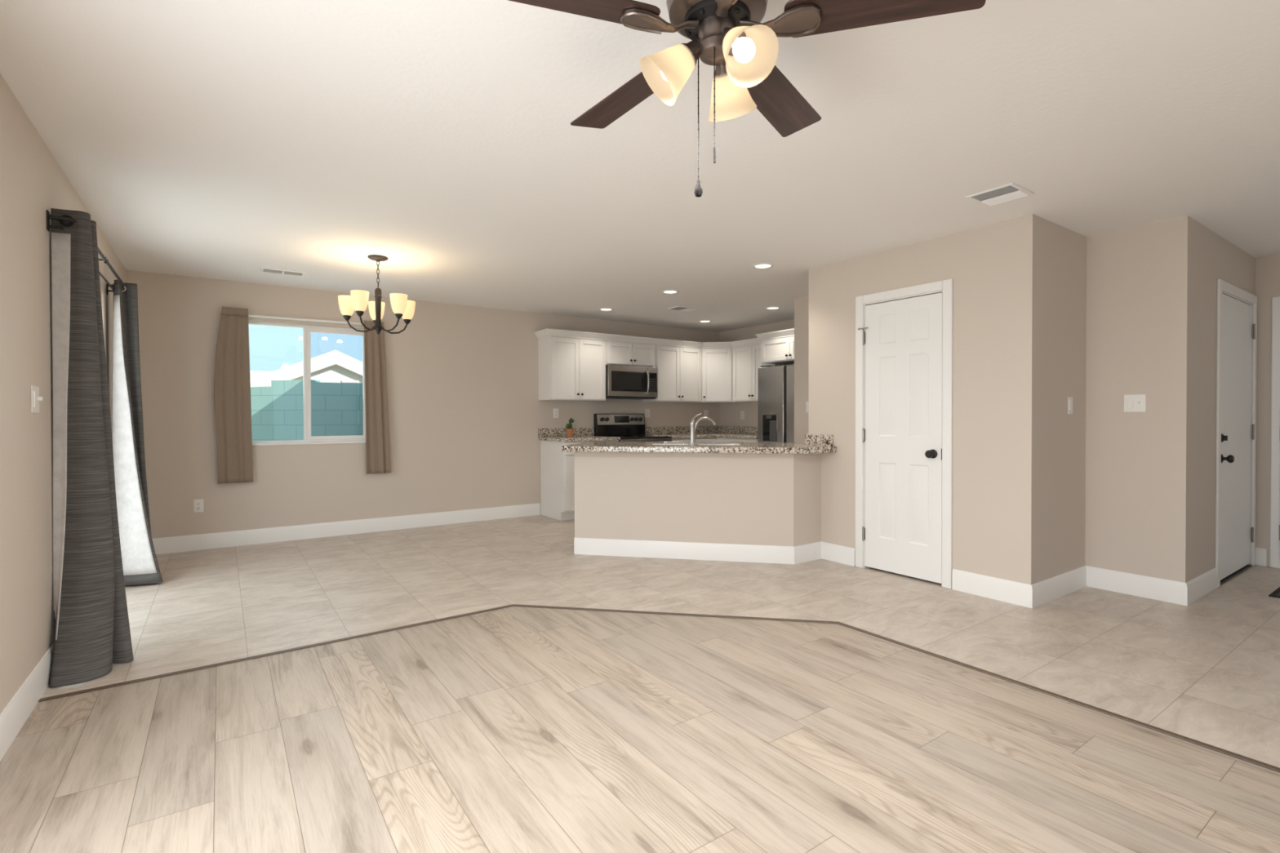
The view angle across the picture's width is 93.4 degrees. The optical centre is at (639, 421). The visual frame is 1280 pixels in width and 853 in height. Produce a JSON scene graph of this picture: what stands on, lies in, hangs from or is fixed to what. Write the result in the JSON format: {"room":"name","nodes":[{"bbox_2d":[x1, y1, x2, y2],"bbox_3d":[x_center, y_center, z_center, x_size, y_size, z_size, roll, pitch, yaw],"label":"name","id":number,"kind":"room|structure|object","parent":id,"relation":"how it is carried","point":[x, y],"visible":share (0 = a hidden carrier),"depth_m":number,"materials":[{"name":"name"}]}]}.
{"room":"living room","nodes":[
{"label":"living room","id":0,"kind":"room"},
{"bbox_2d":[0,73,126,714],"bbox_3d":[-1.580,-0.033,1.024,0.130,2.440,9.886,0,1,-35],"label":"wall","id":1,"kind":"structure","parent":0,"point":[33,183],"depth_m":2.44,"materials":[{"name":"beige paint"}]},
{"bbox_2d":[0,643,53,761],"bbox_3d":[-0.735,1.125,-0.052,0.013,0.140,7.140,0,1,-35],"label":"baseboard","id":2,"kind":"structure","parent":1,"relation":"attached to","point":[15,715],"depth_m":2.35,"materials":[{"name":"white wood"}]},
{"bbox_2d":[30,385,42,413],"bbox_3d":[-2.556,-0.093,2.558,0.022,0.116,0.118,0,1,-35],"label":"light switch","id":3,"kind":"object","parent":1,"relation":"attached to","point":[34,390],"visible":1,"depth_m":2.53,"materials":[{"name":"white plastic"}]},
{"bbox_2d":[46,209,125,294],"bbox_3d":[-3.181,-0.930,3.523,0.110,0.095,1.806,0,1,-35],"label":"curtain rod","id":4,"kind":"object","parent":1,"relation":"attached to","point":[49,216],"visible":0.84,"depth_m":3.40,"materials":[{"name":"brown metal"}]},
{"bbox_2d":[49,208,133,687],"bbox_3d":[-2.627,0.087,2.898,0.288,2.161,0.507,0,1,-35],"label":"curtain","id":5,"kind":"object","parent":4,"relation":"hanging from","point":[91,633],"visible":0.99,"depth_m":2.83,"materials":[{"name":"fabric"}]},
{"bbox_2d":[111,279,163,585],"bbox_3d":[-3.577,0.081,4.294,0.278,2.130,0.229,0,1,-35],"label":"curtain","id":6,"kind":"object","parent":4,"relation":"hanging from","point":[140,566],"visible":0.94,"depth_m":4.23,"materials":[{"name":"fabric"}]},
{"bbox_2d":[126,270,719,538],"bbox_3d":[-1.355,-0.089,7.295,7.667,2.440,0.150,0,1,-35],"label":"wall","id":7,"kind":"structure","parent":0,"point":[465,412],"depth_m":6.33,"materials":[{"name":"beige paint"}]},
{"bbox_2d":[193,498,203,512],"bbox_3d":[-3.951,0.756,5.396,0.072,0.116,0.010,0,1,-35],"label":"wall outlet","id":8,"kind":"object","parent":7,"relation":"attached to","point":[197,504],"visible":1,"depth_m":5.39,"materials":[{"name":"white plastic"}]},
{"bbox_2d":[248,320,365,445],"bbox_3d":[-3.276,-0.363,5.936,1.130,1.172,0.144,0,1,-35],"label":"window","id":9,"kind":"structure","parent":7,"relation":"in","point":[307,329],"depth_m":5.95,"materials":[{"name":"white plastic"}]},
{"bbox_2d":[248,314,384,325],"bbox_3d":[-3.222,-0.984,5.859,1.384,0.072,0.061,0,1,-35],"label":"curtain rod","id":10,"kind":"object","parent":7,"relation":"attached to","point":[249,315],"visible":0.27,"depth_m":5.81,"materials":[{"name":"white"}]},
{"bbox_2d":[213,306,253,484],"bbox_3d":[-3.695,-0.237,5.481,0.292,1.595,0.035,0,1,-35],"label":"curtain","id":11,"kind":"object","parent":10,"relation":"hanging from","point":[232,380],"visible":1,"depth_m":5.49,"materials":[{"name":"fabric"}]},
{"bbox_2d":[364,320,391,474],"bbox_3d":[-2.689,-0.243,6.181,0.253,1.557,0.038,0,1,-35],"label":"curtain","id":12,"kind":"object","parent":10,"relation":"hanging from","point":[377,432],"visible":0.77,"depth_m":6.17,"materials":[{"name":"fabric"}]},
{"bbox_2d":[151,502,540,554],"bbox_3d":[-2.446,1.077,5.736,3.819,0.140,1.176,0,1,-35],"label":"baseboard","id":13,"kind":"structure","parent":7,"relation":"attached to","point":[264,535],"depth_m":6.00,"materials":[{"name":"white wood"}]},
{"bbox_2d":[553,408,558,417],"bbox_3d":[-1.034,-0.102,7.421,0.072,0.116,0.010,0,1,-35],"label":"wall outlet","id":14,"kind":"object","parent":7,"relation":"attached to","point":[555,410],"visible":1,"depth_m":7.42,"materials":[{"name":"white plastic"}]},
{"bbox_2d":[537,427,594,436],"bbox_3d":[-0.909,0.135,7.500,0.776,0.103,0.020,0,1,-35],"label":"backsplash","id":15,"kind":"structure","parent":7,"relation":"attached to","point":[577,431],"depth_m":7.46,"materials":[{"name":"stone"}]},
{"bbox_2d":[537,336,605,400],"bbox_3d":[-0.812,-0.633,7.358,0.771,0.755,0.356,0,1,-35],"label":"upper cabinet","id":16,"kind":"object","parent":7,"relation":"attached to","point":[570,369],"visible":1,"depth_m":7.21,"materials":[{"name":"white wood"}]},
{"bbox_2d":[533,328,761,348],"bbox_3d":[0.142,-1.044,7.721,2.983,0.078,0.883,0,1,-14],"label":"crown molding","id":17,"kind":"structure","parent":16,"relation":"on","point":[548,331],"depth_m":7.74,"materials":[{"name":"white wood"}]},
{"bbox_2d":[605,340,655,366],"bbox_3d":[-0.182,-0.863,7.794,0.760,0.305,0.356,0,1,-35],"label":"upper cabinet","id":18,"kind":"object","parent":7,"relation":"attached to","point":[617,353],"visible":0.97,"depth_m":7.65,"materials":[{"name":"white wood"}]},
{"bbox_2d":[605,364,657,399],"bbox_3d":[-0.165,-0.501,7.772,0.756,0.419,0.412,0,1,-35],"label":"microwave oven","id":19,"kind":"object","parent":18,"relation":"attached to","point":[622,381],"visible":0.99,"depth_m":7.63,"materials":[{"name":"silver metal"}]},
{"bbox_2d":[645,408,649,417],"bbox_3d":[0.104,-0.113,8.213,0.072,0.116,0.010,0,1,-35],"label":"wall outlet","id":20,"kind":"object","parent":7,"relation":"attached to","point":[647,411],"visible":1,"depth_m":8.21,"materials":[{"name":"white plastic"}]},
{"bbox_2d":[642,344,701,402],"bbox_3d":[0.456,-0.643,8.240,0.790,0.755,0.356,0,1,-35],"label":"upper cabinet","id":21,"kind":"object","parent":7,"relation":"attached to","point":[678,368],"visible":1,"depth_m":8.11,"materials":[{"name":"white wood"}]},
{"bbox_2d":[645,426,757,434],"bbox_3d":[0.997,0.127,8.003,1.396,0.103,1.373,0,1,-35],"label":"backsplash","id":22,"kind":"structure","parent":7,"relation":"attached to","point":[680,429],"depth_m":8.54,"materials":[{"name":"stone"}]},
{"bbox_2d":[704,409,708,417],"bbox_3d":[0.971,-0.108,8.816,0.072,0.116,0.010,0,1,-35],"label":"wall outlet","id":23,"kind":"object","parent":7,"relation":"attached to","point":[706,411],"visible":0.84,"depth_m":8.81,"materials":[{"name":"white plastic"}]},
{"bbox_2d":[701,347,734,403],"bbox_3d":[1.097,-0.647,8.531,0.619,0.755,0.611,0,1,-35],"label":"upper cabinet","id":24,"kind":"object","parent":7,"relation":"attached to","point":[717,363],"visible":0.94,"depth_m":8.31,"materials":[{"name":"white wood"}]},
{"bbox_2d":[0,0,1279,332],"bbox_3d":[1.510,-1.337,3.165,7.707,0.120,10.186,0,1,-35],"label":"ceiling","id":25,"kind":"structure","parent":0,"point":[221,140],"depth_m":2.75,"materials":[{"name":"white paint"}]},
{"bbox_2d":[260,266,306,276],"bbox_3d":[-3.067,-1.282,5.178,0.330,0.014,0.150,0,1,-35],"label":"ceiling vent","id":26,"kind":"object","parent":25,"relation":"in","point":[262,269],"visible":1,"depth_m":5.15,"materials":[{"name":"white metal"}]},
{"bbox_2d":[337,254,415,334],"bbox_3d":[-2.048,-0.983,4.734,0.560,0.604,0.559,0,1,-35],"label":"chandelier","id":27,"kind":"object","parent":25,"relation":"hanging from","point":[402,308],"visible":1,"depth_m":4.65,"materials":[{"name":"beige glass"}]},
{"bbox_2d":[598,307,613,311],"bbox_3d":[-0.394,-1.305,7.027,0.188,0.006,0.188,0,1,-35],"label":"recessed light","id":28,"kind":"object","parent":25,"relation":"in","point":[600,308],"visible":1,"depth_m":7.00,"materials":[{"name":"white"}]},
{"bbox_2d":[661,289,679,293],"bbox_3d":[0.302,-1.298,6.037,0.188,0.006,0.188,0,1,-35],"label":"recessed light","id":29,"kind":"object","parent":25,"relation":"in","point":[665,291],"visible":1,"depth_m":6.03,"materials":[{"name":"white"}]},
{"bbox_2d":[666,306,699,311],"bbox_3d":[0.506,-1.304,6.995,0.310,0.015,0.220,0,1,-35],"label":"ceiling vent","id":30,"kind":"object","parent":25,"relation":"in","point":[677,308],"visible":1,"depth_m":6.97,"materials":[{"name":"white metal"}]},
{"bbox_2d":[697,320,711,322],"bbox_3d":[0.855,-1.315,7.920,0.188,0.006,0.188,0,1,-35],"label":"recessed light","id":31,"kind":"object","parent":25,"relation":"in","point":[700,321],"visible":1,"depth_m":7.91,"materials":[{"name":"white"}]},
{"bbox_2d":[509,0,986,196],"bbox_3d":[0.179,-0.930,1.632,1.268,0.663,1.224,0,1,-35],"label":"ceiling fan","id":32,"kind":"object","parent":25,"relation":"hanging from","point":[729,35],"visible":1,"depth_m":1.56,"materials":[{"name":"brown wood"}]},
{"bbox_2d":[751,262,774,268],"bbox_3d":[1.020,-1.290,5.002,0.188,0.006,0.188,0,1,-35],"label":"recessed light","id":33,"kind":"object","parent":25,"relation":"in","point":[760,265],"visible":1,"depth_m":4.99,"materials":[{"name":"white"}]},
{"bbox_2d":[764,306,781,309],"bbox_3d":[1.533,-1.308,6.955,0.188,0.006,0.188,0,1,-35],"label":"recessed light","id":34,"kind":"object","parent":25,"relation":"in","point":[771,307],"visible":1,"depth_m":6.95,"materials":[{"name":"white"}]},
{"bbox_2d":[965,182,1035,206],"bbox_3d":[2.032,-1.274,3.403,0.270,0.013,0.250,0,1,-35],"label":"ceiling vent","id":35,"kind":"object","parent":25,"relation":"in","point":[1009,192],"visible":1,"depth_m":3.38,"materials":[{"name":"white metal"}]},
{"bbox_2d":[0,514,1279,852],"bbox_3d":[1.515,1.188,3.188,7.407,0.050,9.886,0,1,-35],"label":"floor","id":36,"kind":"structure","parent":0,"point":[513,729],"depth_m":2.41,"materials":[{"name":"beige wood"}]},
{"bbox_2d":[540,440,618,520],"bbox_3d":[-0.716,0.679,7.251,0.740,0.903,0.654,0,1,-35],"label":"base cabinet","id":37,"kind":"object","parent":36,"relation":"on","point":[557,466],"visible":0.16,"depth_m":6.95,"materials":[{"name":"white wood"}]},
{"bbox_2d":[537,427,620,441],"bbox_3d":[-0.731,0.155,7.245,0.776,0.140,0.643,0,1,-35],"label":"countertop","id":38,"kind":"structure","parent":37,"relation":"on","point":[580,434],"depth_m":7.30,"materials":[{"name":"stone"}]},
{"bbox_2d":[565,417,573,437],"bbox_3d":[-0.846,0.072,7.258,0.104,0.232,0.104,0,1,10],"label":"potted cactus","id":39,"kind":"object","parent":38,"relation":"on","point":[569,430],"visible":1,"depth_m":7.23,"materials":[{"name":"brown ceramic"}]},
{"bbox_2d":[565,428,573,437],"bbox_3d":[-0.846,0.138,7.259,0.104,0.100,0.104,0,1,-35],"label":"pot","id":40,"kind":"object","parent":38,"relation":"on","point":[569,432],"depth_m":7.22,"materials":[{"name":"brown ceramic"}]},
{"bbox_2d":[593,413,671,441],"bbox_3d":[-0.079,0.513,7.661,0.760,1.225,0.710,0,1,-35],"label":"range","id":41,"kind":"object","parent":36,"relation":"on","point":[627,427],"visible":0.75,"depth_m":7.81,"materials":[{"name":"black metal"}]},
{"bbox_2d":[604,435,671,439],"bbox_3d":[-0.070,0.201,7.645,0.760,0.021,0.575,0,1,-35],"label":"cooktop","id":42,"kind":"object","parent":41,"relation":"in","point":[622,437],"depth_m":7.55,"materials":[{"name":"black glass"}]},
{"bbox_2d":[38,604,1279,772],"bbox_3d":[1.383,1.171,1.944,7.516,0.006,2.517,0,1,27],"label":"trim","id":43,"kind":"structure","parent":36,"relation":"on","point":[1169,733],"depth_m":2.90,"materials":[{"name":"wood"}]},
{"bbox_2d":[671,437,715,441],"bbox_3d":[0.547,0.669,8.130,0.778,0.903,0.654,0,1,-35],"label":"base cabinet","id":44,"kind":"object","parent":36,"relation":"on","point":[700,439],"visible":0.04,"depth_m":7.93,"materials":[{"name":"white wood"}]},
{"bbox_2d":[645,426,757,439],"bbox_3d":[0.997,0.146,8.003,1.396,0.140,1.373,0,1,-35],"label":"countertop","id":45,"kind":"structure","parent":44,"relation":"on","point":[680,432],"depth_m":8.42,"materials":[{"name":"stone"}]},
{"bbox_2d":[715,437,757,442],"bbox_3d":[1.476,0.669,7.970,0.654,0.903,0.768,0,1,-35],"label":"base cabinet","id":46,"kind":"object","parent":36,"relation":"on","point":[718,439],"visible":0.08,"depth_m":7.80,"materials":[{"name":"white wood"}]},
{"bbox_2d":[757,364,794,442],"bbox_3d":[1.967,0.220,7.239,0.662,1.812,0.905,0,1,-35],"label":"refrigerator","id":47,"kind":"object","parent":36,"relation":"on","point":[775,384],"visible":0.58,"depth_m":7.17,"materials":[{"name":"grey metal"}]},
{"bbox_2d":[1268,586,1279,598],"bbox_3d":[4.608,1.146,3.991,0.800,0.008,0.500,0,1,-35],"label":"doormat","id":48,"kind":"object","parent":36,"relation":"on","point":[1276,593],"visible":1,"depth_m":4.00,"materials":[{"name":"black"}]},
{"bbox_3d":[0.317,0.699,5.507,1.578,0.890,0.682,0,1,12],"label":"base cabinet","id":49,"kind":"object","parent":36,"relation":"on","visible":0},
{"bbox_2d":[561,434,836,453],"bbox_3d":[0.681,0.180,5.291,2.602,0.141,0.954,0,1,8],"label":"countertop","id":50,"kind":"structure","parent":49,"relation":"on","point":[814,443],"depth_m":4.98,"materials":[{"name":"stone"}]},
{"bbox_2d":[652,441,743,444],"bbox_3d":[0.541,0.298,5.527,0.790,0.206,0.470,0,1,12],"label":"sink","id":51,"kind":"object","parent":50,"relation":"in","point":[658,442],"visible":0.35,"depth_m":5.67,"materials":[{"name":"silver metal"}]},
{"bbox_2d":[688,413,715,444],"bbox_3d":[0.546,0.065,5.255,0.252,0.274,0.068,0,1,-13],"label":"kitchen faucet","id":52,"kind":"object","parent":50,"relation":"on","point":[693,425],"visible":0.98,"depth_m":5.23,"materials":[{"name":"silver metal"}]},
{"bbox_2d":[574,451,821,546],"bbox_3d":[0.470,0.700,5.080,2.093,0.895,0.306,0,1,5],"label":"wall","id":53,"kind":"structure","parent":0,"point":[753,499],"depth_m":5.01,"materials":[{"name":"beige paint"}]},
{"bbox_2d":[573,537,855,566],"bbox_3d":[0.581,1.078,5.071,2.318,0.140,0.250,0,1,9],"label":"baseboard","id":54,"kind":"structure","parent":53,"relation":"attached to","point":[586,546],"depth_m":4.99,"materials":[{"name":"white wood"}]},
{"bbox_2d":[719,319,794,426],"bbox_3d":[1.903,-0.101,8.038,0.130,2.440,2.352,0,1,-35],"label":"wall","id":55,"kind":"structure","parent":0,"point":[729,412],"depth_m":8.54,"materials":[{"name":"beige paint"}]},
{"bbox_2d":[740,411,744,419],"bbox_3d":[1.454,-0.089,8.561,0.010,0.116,0.072,0,1,-35],"label":"wall outlet","id":56,"kind":"object","parent":55,"relation":"attached to","point":[742,413],"visible":1,"depth_m":8.55,"materials":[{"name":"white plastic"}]},
{"bbox_2d":[733,343,786,402],"bbox_3d":[1.598,-0.643,8.042,0.355,0.755,0.769,0,1,-35],"label":"upper cabinet","id":57,"kind":"object","parent":55,"relation":"attached to","point":[746,359],"visible":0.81,"depth_m":8.05,"materials":[{"name":"white wood"}]},
{"bbox_2d":[760,335,794,364],"bbox_3d":[1.987,-0.867,7.250,0.620,0.295,0.928,0,1,-35],"label":"upper cabinet","id":58,"kind":"object","parent":55,"relation":"attached to","point":[779,351],"visible":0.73,"depth_m":7.26,"materials":[{"name":"white wood"}]},
{"bbox_2d":[755,328,794,340],"bbox_3d":[1.808,-1.042,7.162,0.235,0.078,0.981,0,1,-35],"label":"crown molding","id":59,"kind":"structure","parent":58,"relation":"on","point":[788,332],"depth_m":7.24,"materials":[{"name":"white wood"}]},
{"bbox_2d":[794,295,808,442],"bbox_3d":[2.362,-0.087,6.329,1.070,2.440,0.978,0,1,-35],"label":"wall","id":60,"kind":"structure","parent":0,"point":[802,304],"depth_m":6.34,"materials":[{"name":"beige paint"}]},
{"bbox_2d":[808,266,818,434],"bbox_3d":[1.884,-0.077,5.394,1.003,2.440,0.110,0,1,-35],"label":"wall","id":61,"kind":"structure","parent":0,"point":[813,371],"depth_m":5.10,"materials":[{"name":"beige paint"}]},
{"bbox_2d":[818,213,1040,585],"bbox_3d":[2.011,-0.069,4.430,0.110,2.440,1.617,0,1,-35],"label":"wall","id":62,"kind":"structure","parent":0,"point":[993,268],"depth_m":4.00,"materials":[{"name":"beige paint"}]},
{"bbox_2d":[804,434,833,446],"bbox_3d":[1.499,0.157,5.051,0.020,0.093,0.276,0,1,-35],"label":"backsplash","id":63,"kind":"structure","parent":62,"relation":"attached to","point":[810,439],"depth_m":5.04,"materials":[{"name":"stone"}]},
{"bbox_2d":[855,278,952,589],"bbox_3d":[1.947,0.085,4.466,0.177,2.132,0.764,0,1,-35],"label":"door","id":64,"kind":"structure","parent":62,"relation":"in","point":[904,345],"depth_m":4.43,"materials":[{"name":"white wood"}]},
{"bbox_2d":[1039,217,1086,582],"bbox_3d":[2.787,-0.067,4.052,0.731,2.440,0.110,0,1,-35],"label":"wall","id":65,"kind":"structure","parent":0,"point":[1063,251],"depth_m":3.99,"materials":[{"name":"beige paint"}]},
{"bbox_2d":[1067,396,1072,413],"bbox_3d":[2.899,-0.107,4.057,0.072,0.116,0.010,0,1,-35],"label":"light switch","id":66,"kind":"object","parent":65,"relation":"attached to","point":[1069,398],"visible":1,"depth_m":4.05,"materials":[{"name":"white plastic"}]},
{"bbox_2d":[951,565,1217,608],"bbox_3d":[3.067,1.083,3.989,1.836,0.140,0.470,0,1,-2],"label":"baseboard","id":67,"kind":"structure","parent":65,"relation":"attached to","point":[1032,596],"depth_m":3.95,"materials":[{"name":"white wood"}]},
{"bbox_2d":[1084,215,1192,582],"bbox_3d":[3.285,-0.068,4.073,0.110,2.440,0.645,0,1,-35],"label":"wall","id":68,"kind":"structure","parent":0,"point":[1140,278],"depth_m":3.96,"materials":[{"name":"beige paint"}]},
{"bbox_2d":[1124,394,1146,412],"bbox_3d":[3.266,-0.120,3.983,0.022,0.116,0.118,0,1,-35],"label":"light switch","id":69,"kind":"object","parent":68,"relation":"attached to","point":[1132,402],"visible":1,"depth_m":3.98,"materials":[{"name":"white plastic"}]},
{"bbox_2d":[1190,218,1255,580],"bbox_3d":[4.226,-0.072,4.402,1.812,2.440,0.110,0,1,-35],"label":"wall","id":70,"kind":"structure","parent":0,"point":[1215,257],"depth_m":4.02,"materials":[{"name":"beige paint"}]},
{"bbox_2d":[1214,278,1257,587],"bbox_3d":[4.412,0.080,4.493,1.097,2.132,0.175,0,1,-35],"label":"door","id":71,"kind":"structure","parent":70,"relation":"in","point":[1236,334],"depth_m":4.48,"materials":[{"name":"white wood"}]},
{"bbox_2d":[1255,254,1279,567],"bbox_3d":[6.189,-0.064,3.055,0.130,2.440,4.343,0,1,-35],"label":"wall","id":72,"kind":"structure","parent":0,"point":[1267,268],"depth_m":4.75,"materials":[{"name":"beige paint"}]},
{"bbox_2d":[1255,547,1266,566],"bbox_3d":[4.913,1.073,4.775,0.013,0.140,0.073,0,1,-35],"label":"baseboard","id":73,"kind":"structure","parent":72,"relation":"attached to","point":[1260,553],"depth_m":4.76,"materials":[{"name":"white wood"}]},
{"bbox_2d":[1270,296,1279,568],"bbox_3d":[5.276,0.088,4.335,0.127,2.116,1.015,0,1,-35],"label":"door","id":74,"kind":"structure","parent":72,"relation":"in","point":[1275,364],"depth_m":4.69,"materials":[{"name":"white wood"}]},
{"label":"outside","id":75,"kind":"structure","parent":0,"visible":0},
{"bbox_3d":[-8.517,1.220,16.623,55.000,0.080,53.000,0,1,-35],"label":"ground","id":76,"kind":"structure","parent":75,"visible":0},
{"bbox_2d":[249,370,271,378],"bbox_3d":[-17.315,-0.368,20.842,9.400,3.050,7.000,0,1,-35],"label":"house","id":77,"kind":"structure","parent":76,"relation":"on","point":[253,374],"depth_m":22.05,"materials":[{"name":"beige paint"}]},
{"bbox_2d":[250,350,362,386],"bbox_3d":[-8.705,-0.164,15.950,9.600,2.700,8.470,0,1,-35],"label":"neighbor house","id":78,"kind":"structure","parent":76,"relation":"on","point":[335,366],"depth_m":12.44,"materials":[{"name":"beige paint"}]},
{"bbox_2d":[341,380,359,382],"bbox_3d":[-6.131,-0.705,12.755,0.340,0.330,0.050,0,1,-35],"label":"gable vent","id":79,"kind":"object","parent":78,"relation":"attached to","point":[342,381],"depth_m":12.74,"materials":[{"name":"beige paint"}]},
{"bbox_2d":[250,379,363,440],"bbox_3d":[-4.582,0.338,9.309,10.808,1.800,2.788,0,1,-9],"label":"wall","id":80,"kind":"structure","parent":76,"relation":"on","point":[336,408],"depth_m":8.09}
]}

